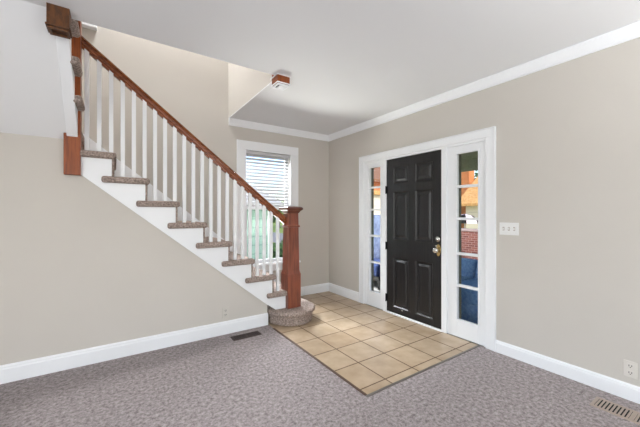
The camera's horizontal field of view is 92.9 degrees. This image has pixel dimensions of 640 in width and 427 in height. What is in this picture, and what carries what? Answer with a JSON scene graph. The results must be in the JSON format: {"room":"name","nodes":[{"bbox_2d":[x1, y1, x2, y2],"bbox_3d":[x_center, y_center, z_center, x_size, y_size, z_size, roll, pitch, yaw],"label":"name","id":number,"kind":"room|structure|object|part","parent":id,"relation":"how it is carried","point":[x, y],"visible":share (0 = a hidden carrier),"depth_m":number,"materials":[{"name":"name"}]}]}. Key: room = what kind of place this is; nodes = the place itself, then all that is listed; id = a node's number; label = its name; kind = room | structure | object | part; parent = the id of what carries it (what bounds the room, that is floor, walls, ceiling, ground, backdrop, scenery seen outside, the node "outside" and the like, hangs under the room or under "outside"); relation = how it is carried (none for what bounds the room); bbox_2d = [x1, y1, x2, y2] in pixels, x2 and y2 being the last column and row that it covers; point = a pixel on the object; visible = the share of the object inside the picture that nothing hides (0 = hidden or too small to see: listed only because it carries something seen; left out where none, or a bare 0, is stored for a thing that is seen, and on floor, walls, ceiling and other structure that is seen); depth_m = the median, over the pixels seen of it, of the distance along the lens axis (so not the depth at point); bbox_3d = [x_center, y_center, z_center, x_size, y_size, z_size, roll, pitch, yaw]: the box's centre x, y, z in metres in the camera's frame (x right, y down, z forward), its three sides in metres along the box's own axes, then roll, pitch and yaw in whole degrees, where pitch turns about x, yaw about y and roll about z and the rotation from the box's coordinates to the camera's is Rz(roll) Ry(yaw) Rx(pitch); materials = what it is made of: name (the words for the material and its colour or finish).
{"room":"entrance hall","nodes":[
{"label":"entrance hall","id":0,"kind":"room"},
{"bbox_2d":[0,0,65,138],"bbox_3d":[-2.293,-1.005,2.027,0.865,0.750,0.765,0,0,-34],"label":"wall","id":1,"kind":"structure","parent":0,"point":[31,100],"depth_m":2.17,"materials":[{"name":"white paint"}]},
{"bbox_2d":[0,132,266,364],"bbox_3d":[-2.346,0.000,2.498,4.103,2.640,0.075,0,0,-34],"label":"wall","id":2,"kind":"structure","parent":0,"point":[80,269],"depth_m":2.63,"materials":[{"name":"beige paint"}]},
{"bbox_2d":[0,313,267,383],"bbox_3d":[-2.319,1.250,2.459,4.105,0.140,0.018,0,0,-34],"label":"baseboard","id":3,"kind":"structure","parent":2,"relation":"attached to","point":[16,371],"depth_m":2.78,"materials":[{"name":"white paint"}]},
{"bbox_2d":[222,307,228,317],"bbox_3d":[-1.035,1.085,3.331,0.072,0.116,0.010,0,0,-34],"label":"wall outlet","id":4,"kind":"object","parent":2,"relation":"attached to","point":[225,311],"visible":1,"depth_m":3.33,"materials":[{"name":"grey plastic"}]},
{"bbox_2d":[82,26,328,286],"bbox_3d":[-1.622,-1.280,4.086,4.480,5.200,0.150,0,0,-34],"label":"wall","id":5,"kind":"structure","parent":0,"point":[192,87],"depth_m":4.00,"materials":[{"name":"beige paint"}]},
{"bbox_2d":[82,22,96,30],"bbox_3d":[-2.666,-2.080,3.250,0.455,0.080,0.070,0,0,-34],"label":"trim","id":6,"kind":"structure","parent":5,"relation":"attached to","point":[85,25],"depth_m":3.32,"materials":[{"name":"white paint"}]},
{"bbox_2d":[83,134,280,283],"bbox_3d":[-1.595,0.220,4.011,2.440,2.200,0.026,0,0,-34],"label":"trim","id":7,"kind":"structure","parent":5,"relation":"attached to","point":[92,145],"depth_m":3.69,"materials":[{"name":"white paint"}]},
{"bbox_2d":[237,139,300,270],"bbox_3d":[-0.790,-0.090,4.609,1.045,1.910,0.185,0,0,-34],"label":"window","id":8,"kind":"structure","parent":5,"relation":"in","point":[242,145],"depth_m":4.48,"materials":[{"name":"white paint"}]},
{"bbox_3d":[-0.810,0.318,4.637,0.733,0.855,0.035,0,0,-34],"label":"sash","id":9,"kind":"part","parent":8,"relation":"part of","materials":[{"name":"white paint"}]},
{"bbox_2d":[246,150,289,206],"bbox_3d":[-0.779,-0.508,4.592,0.721,0.807,0.065,0,0,-34],"label":"window blind","id":10,"kind":"object","parent":8,"relation":"attached to","point":[248,153],"visible":0.8,"depth_m":4.60,"materials":[{"name":"grey plastic"}]},
{"bbox_3d":[-0.783,-0.117,4.597,0.703,0.025,0.042,0,0,-34],"label":"rail","id":11,"kind":"part","parent":10,"relation":"part of","materials":[{"name":"grey plastic"}]},
{"bbox_3d":[-0.833,-0.495,4.670,0.733,0.850,0.035,0,0,-34],"label":"sash","id":12,"kind":"part","parent":8,"relation":"part of","materials":[{"name":"white paint"}]},
{"bbox_2d":[229,118,328,141],"bbox_3d":[-0.545,-1.274,4.691,1.718,0.092,0.052,0,0,-34],"label":"trim","id":13,"kind":"structure","parent":5,"relation":"attached to","point":[232,122],"depth_m":4.61,"materials":[{"name":"white paint"}]},
{"bbox_2d":[301,283,328,295],"bbox_3d":[-0.203,1.250,4.942,0.870,0.140,0.018,0,0,-34],"label":"baseboard","id":14,"kind":"structure","parent":5,"relation":"attached to","point":[312,289],"depth_m":5.01,"materials":[{"name":"white paint"}]},
{"bbox_2d":[228,62,271,117],"bbox_3d":[-0.792,-2.606,3.615,0.110,2.548,1.560,0,0,-34],"label":"wall","id":15,"kind":"structure","parent":0,"point":[244,83],"depth_m":3.77,"materials":[{"name":"beige paint"}]},
{"bbox_2d":[0,291,639,426],"bbox_3d":[-0.120,1.380,0.474,5.730,0.120,7.520,0,0,-34],"label":"floor","id":16,"kind":"structure","parent":0,"point":[263,380],"depth_m":2.32,"materials":[{"name":"grey carpet"}]},
{"bbox_2d":[56,19,314,325],"bbox_3d":[-1.530,-0.180,3.108,3.340,3.000,1.535,0,0,-34],"label":"staircase","id":17,"kind":"structure","parent":16,"relation":"on","point":[285,304],"depth_m":3.10,"materials":[{"name":"white wood"}]},
{"bbox_3d":[-2.123,-1.004,2.612,0.113,1.352,0.115,0,0,-34],"label":"newel post","id":18,"kind":"part","parent":17,"relation":"part of","materials":[{"name":"orange wood"}]},
{"bbox_3d":[-1.257,-0.707,3.223,2.011,1.701,0.066,0,0,-34],"label":"handrail","id":19,"kind":"part","parent":17,"relation":"part of","materials":[{"name":"brown wood"}]},
{"bbox_3d":[-0.365,0.670,3.807,0.184,1.000,0.184,0,0,-34],"label":"newel post","id":20,"kind":"part","parent":17,"relation":"part of","materials":[{"name":"brown wood"}]},
{"bbox_2d":[231,331,260,340],"bbox_3d":[-0.796,1.320,3.282,0.310,0.012,0.116,0,0,-34],"label":"floor vent","id":21,"kind":"object","parent":16,"relation":"in","point":[254,333],"visible":1,"depth_m":3.28,"materials":[{"name":"brown metal"}]},
{"bbox_2d":[273,328,366,395],"bbox_3d":[-0.098,1.322,2.847,0.022,0.016,1.550,0,0,-34],"label":"trim","id":22,"kind":"structure","parent":16,"relation":"on","point":[279,332],"depth_m":2.63,"materials":[{"name":"brown wood"}]},
{"bbox_2d":[366,345,479,396],"bbox_3d":[0.962,1.322,2.613,1.513,0.016,0.022,0,0,-34],"label":"trim","id":23,"kind":"structure","parent":16,"relation":"on","point":[476,346],"depth_m":2.51,"materials":[{"name":"grey metal"}]},
{"bbox_2d":[590,397,639,424],"bbox_3d":[2.038,1.320,1.978,0.160,0.012,0.400,0,0,-34],"label":"floor vent","id":24,"kind":"object","parent":16,"relation":"in","point":[631,415],"visible":1,"depth_m":2.04,"materials":[{"name":"beige metal"}]},
{"bbox_2d":[22,0,639,134],"bbox_3d":[-0.107,-1.326,0.543,5.630,0.012,7.420,0,0,-34],"label":"ceiling","id":25,"kind":"structure","parent":0,"point":[348,63],"depth_m":2.27,"materials":[{"name":"white paint"}]},
{"bbox_2d":[45,2,72,38],"bbox_3d":[-1.694,-1.265,1.976,0.125,0.190,0.122,0,0,-34],"label":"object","id":26,"kind":"object","parent":25,"relation":"attached to","point":[58,18],"visible":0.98,"depth_m":1.94,"materials":[{"name":"brown wood"}]},
{"bbox_3d":[-1.694,-1.183,1.976,0.125,0.026,0.122,0,0,-34],"label":"drop moulding","id":27,"kind":"part","parent":26,"relation":"part of","materials":[{"name":"brown wood"}]},
{"bbox_2d":[271,73,290,90],"bbox_3d":[-0.382,-1.292,2.957,0.150,0.135,0.150,0,0,-34],"label":"ceiling light","id":28,"kind":"object","parent":25,"relation":"attached to","point":[279,81],"visible":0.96,"depth_m":2.92,"materials":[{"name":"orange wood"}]},
{"bbox_3d":[-0.382,-1.302,2.957,0.130,0.115,0.130,0,0,-34],"label":"post","id":29,"kind":"part","parent":28,"relation":"part of","materials":[{"name":"orange wood"}]},
{"bbox_3d":[-0.382,-1.238,2.957,0.142,0.026,0.142,0,0,-34],"label":"drop moulding","id":30,"kind":"part","parent":28,"relation":"part of","materials":[{"name":"white paint"}]},
{"bbox_2d":[329,37,639,386],"bbox_3d":[2.289,-0.100,2.159,0.150,2.840,7.420,0,0,-34],"label":"wall","id":31,"kind":"structure","parent":0,"point":[568,133],"depth_m":2.51,"materials":[{"name":"beige paint"}]},
{"bbox_2d":[366,161,382,309],"bbox_3d":[0.806,0.300,4.314,0.089,2.040,0.348,0,0,-34],"label":"window","id":32,"kind":"structure","parent":31,"relation":"in","point":[373,298],"depth_m":4.38,"materials":[{"name":"white paint"}]},
{"bbox_2d":[385,150,440,328],"bbox_3d":[1.117,0.293,3.742,0.115,2.018,0.836,0,0,-34],"label":"door","id":33,"kind":"structure","parent":31,"relation":"in","point":[413,188],"depth_m":3.70,"materials":[{"name":"black paint"}]},
{"bbox_3d":[1.048,-0.498,3.906,0.038,0.213,0.243,0,0,-34],"label":"panel","id":34,"kind":"part","parent":33,"relation":"part of","materials":[{"name":"black paint"}]},
{"bbox_3d":[1.048,0.028,3.906,0.038,0.615,0.243,0,0,-34],"label":"panel","id":35,"kind":"part","parent":33,"relation":"part of","materials":[{"name":"black paint"}]},
{"bbox_3d":[1.048,0.897,3.906,0.038,0.645,0.243,0,0,-34],"label":"panel","id":36,"kind":"part","parent":33,"relation":"part of","materials":[{"name":"black paint"}]},
{"bbox_3d":[1.245,-0.498,3.614,0.038,0.213,0.244,0,0,-34],"label":"panel","id":37,"kind":"part","parent":33,"relation":"part of","materials":[{"name":"black paint"}]},
{"bbox_3d":[1.245,0.028,3.614,0.038,0.615,0.244,0,0,-34],"label":"panel","id":38,"kind":"part","parent":33,"relation":"part of","materials":[{"name":"black paint"}]},
{"bbox_3d":[1.245,0.897,3.614,0.038,0.645,0.244,0,0,-34],"label":"panel","id":39,"kind":"part","parent":33,"relation":"part of","materials":[{"name":"black paint"}]},
{"bbox_2d":[359,126,495,351],"bbox_3d":[1.199,0.247,3.757,0.190,2.165,1.951,0,0,-34],"label":"trim","id":40,"kind":"structure","parent":31,"relation":"attached to","point":[488,135],"depth_m":3.36,"materials":[{"name":"white paint"}]},
{"bbox_2d":[448,141,483,345],"bbox_3d":[1.552,0.300,3.209,0.089,2.040,0.405,0,0,-34],"label":"window","id":41,"kind":"structure","parent":31,"relation":"in","point":[470,331],"depth_m":3.26,"materials":[{"name":"white paint"}]},
{"bbox_2d":[461,151,477,160],"bbox_3d":[3.031,-1.060,3.625,2.720,0.080,6.620,0,0,-34],"label":"ceiling","id":42,"kind":"structure","parent":31,"relation":"attached to","point":[472,155],"depth_m":5.44,"materials":[{"name":"green paint"}]},
{"bbox_2d":[461,158,477,171],"bbox_3d":[4.014,-0.935,4.287,0.350,0.170,6.620,0,0,-34],"label":"beam","id":43,"kind":"structure","parent":42,"relation":"attached to","point":[471,164],"depth_m":5.76,"materials":[{"name":"green paint"}]},
{"bbox_2d":[328,21,639,140],"bbox_3d":[2.205,-1.274,2.103,0.052,0.092,7.420,0,0,-34],"label":"trim","id":44,"kind":"structure","parent":31,"relation":"attached to","point":[629,32],"depth_m":2.75,"materials":[{"name":"white paint"}]},
{"bbox_2d":[329,283,639,403],"bbox_3d":[2.219,1.250,2.112,0.018,0.140,7.420,0,0,-34],"label":"baseboard","id":45,"kind":"structure","parent":31,"relation":"attached to","point":[613,386],"depth_m":2.46,"materials":[{"name":"white paint"}]},
{"bbox_2d":[500,222,518,234],"bbox_3d":[1.746,0.142,2.815,0.017,0.115,0.165,0,0,-34],"label":"light switch","id":46,"kind":"object","parent":31,"relation":"attached to","point":[505,228],"visible":1,"depth_m":2.81,"materials":[{"name":"white plastic"}]},
{"bbox_2d":[623,359,637,379],"bbox_3d":[2.198,1.103,2.152,0.010,0.116,0.072,0,0,-34],"label":"wall outlet","id":47,"kind":"object","parent":31,"relation":"attached to","point":[630,369],"visible":1,"depth_m":2.15,"materials":[{"name":"white plastic"}]},
{"bbox_2d":[627,370,633,375],"bbox_3d":[2.196,1.127,2.150,0.004,0.032,0.034,0,0,-34],"label":"receptacle","id":48,"kind":"object","parent":47,"relation":"attached to","point":[629,372],"depth_m":2.15,"materials":[{"name":"white plastic"}]},
{"bbox_2d":[627,363,633,368],"bbox_3d":[2.196,1.079,2.150,0.004,0.032,0.034,0,0,-34],"label":"receptacle","id":49,"kind":"object","parent":47,"relation":"attached to","point":[629,365],"depth_m":2.15,"materials":[{"name":"white plastic"}]},
{"label":"outside","id":50,"kind":"structure","parent":0,"visible":0},
{"bbox_2d":[273,223,282,242],"bbox_3d":[-5.562,1.920,35.071,90.000,0.100,55.630,0,0,-34],"label":"ground","id":51,"kind":"structure","parent":50,"point":[274,224],"depth_m":37.90,"materials":[{"name":"green plant"}]},
{"bbox_2d":[246,184,279,259],"bbox_3d":[-6.217,0.355,9.799,8.350,3.030,5.500,0,0,-34],"label":"house","id":52,"kind":"structure","parent":51,"relation":"on","point":[253,210],"depth_m":9.80,"materials":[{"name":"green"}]},
{"bbox_2d":[273,243,282,257],"bbox_3d":[-1.615,1.526,11.239,1.136,1.031,1.103,0,0,2],"label":"shrub","id":53,"kind":"object","parent":51,"relation":"on","point":[274,244],"visible":0.21,"depth_m":10.93,"materials":[{"name":"green plant"}]},
{"bbox_2d":[374,167,379,214],"bbox_3d":[2.916,-0.795,19.909,6.600,5.330,6.950,0,0,-34],"label":"house","id":54,"kind":"structure","parent":51,"relation":"on","point":[376,170],"depth_m":16.12,"materials":[{"name":"orange brick"}]},
{"bbox_2d":[461,171,477,228],"bbox_3d":[13.274,-0.645,16.891,6.900,5.030,9.960,0,0,-34],"label":"house","id":55,"kind":"structure","parent":51,"relation":"on","point":[469,196],"depth_m":18.38,"materials":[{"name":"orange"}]},
{"bbox_2d":[461,214,477,227],"bbox_3d":[7.240,0.945,15.197,1.390,1.850,1.390,0,0,-34],"label":"parasol","id":56,"kind":"object","parent":51,"relation":"on","point":[462,215],"visible":0.45,"depth_m":14.61,"materials":[{"name":"white paint"}]},
{"bbox_3d":[7.033,0.250,14.861,0.671,0.460,0.519,0,0,-34],"label":"canopy panel","id":57,"kind":"part","parent":56,"relation":"part of","materials":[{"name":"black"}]},
{"bbox_3d":[7.357,0.250,14.775,0.495,0.460,0.679,0,0,19],"label":"canopy panel","id":58,"kind":"part","parent":56,"relation":"part of","materials":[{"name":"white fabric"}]},
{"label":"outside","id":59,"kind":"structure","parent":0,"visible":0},
{"bbox_3d":[31.957,1.920,9.113,56.820,0.100,29.370,0,0,-34],"label":"ground","id":60,"kind":"structure","parent":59,"visible":0},
{"bbox_2d":[367,280,483,346],"bbox_3d":[3.011,1.615,3.611,2.670,0.510,6.620,0,0,-34],"label":"floor","id":61,"kind":"structure","parent":60,"relation":"on","point":[375,282],"depth_m":5.23,"materials":[{"name":"concrete"}]},
{"bbox_2d":[374,215,379,289],"bbox_3d":[1.080,0.693,5.976,0.815,1.334,1.000,0,0,-34],"label":"seat","id":62,"kind":"object","parent":61,"relation":"on","point":[376,217],"visible":0.06,"depth_m":6.15,"materials":[{"name":"blue fabric"}]},
{"bbox_2d":[374,259,379,276],"bbox_3d":[1.135,1.015,5.720,0.620,0.230,0.475,0,0,-34],"label":"seat cushion","id":63,"kind":"object","parent":62,"relation":"on","point":[376,266],"depth_m":5.39,"materials":[{"name":"blue fabric"}]},
{"bbox_2d":[374,215,379,258],"bbox_3d":[1.173,0.493,6.327,0.268,0.934,0.470,0,0,-34],"label":"cushion","id":64,"kind":"object","parent":62,"relation":"on","point":[376,217],"depth_m":6.20,"materials":[{"name":"blue fabric"}]},
{"bbox_2d":[461,258,477,323],"bbox_3d":[2.013,1.013,4.192,0.806,0.694,1.600,0,0,-34],"label":"seat","id":65,"kind":"object","parent":61,"relation":"on","point":[469,267],"visible":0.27,"depth_m":3.81,"materials":[{"name":"blue fabric"}]},
{"bbox_2d":[461,275,471,280],"bbox_3d":[1.716,1.015,4.466,0.620,0.230,0.775,0,0,-34],"label":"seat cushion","id":66,"kind":"object","parent":65,"relation":"on","point":[463,277],"depth_m":4.29,"materials":[{"name":"blue fabric"}]},
{"bbox_2d":[461,278,477,305],"bbox_3d":[2.155,1.015,3.815,0.620,0.230,0.775,0,0,-34],"label":"seat cushion","id":67,"kind":"object","parent":65,"relation":"on","point":[469,297],"depth_m":3.78,"materials":[{"name":"blue fabric"}]},
{"bbox_2d":[461,258,477,278],"bbox_3d":[2.025,0.813,4.671,0.252,0.294,0.770,0,0,-34],"label":"cushion","id":68,"kind":"object","parent":65,"relation":"on","point":[468,266],"depth_m":4.38,"materials":[{"name":"blue fabric"}]},
{"bbox_2d":[475,263,477,277],"bbox_3d":[2.464,0.813,4.020,0.252,0.294,0.770,0,0,-34],"label":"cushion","id":69,"kind":"object","parent":65,"relation":"on","point":[476,264],"depth_m":4.28,"materials":[{"name":"blue fabric"}]},
{"bbox_2d":[461,231,477,259],"bbox_3d":[3.646,1.105,4.824,0.240,1.530,7.720,0,0,-34],"label":"wall","id":70,"kind":"structure","parent":60,"relation":"on","point":[469,240],"depth_m":5.79,"materials":[{"name":"red brick"}]},
{"bbox_2d":[461,228,477,231],"bbox_3d":[3.646,0.320,4.824,0.300,0.040,7.720,0,0,-34],"label":"coping","id":71,"kind":"object","parent":70,"relation":"on","point":[462,229],"visible":0.02,"depth_m":5.76,"materials":[{"name":"white"}]},
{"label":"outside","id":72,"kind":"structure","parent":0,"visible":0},
{"bbox_2d":[273,232,282,242],"bbox_3d":[4.718,1.863,12.229,4.500,0.015,65.000,0,0,-34],"label":"road","id":73,"kind":"structure","parent":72,"point":[274,233],"depth_m":23.50,"materials":[{"name":"grey asphalt"}]}
]}

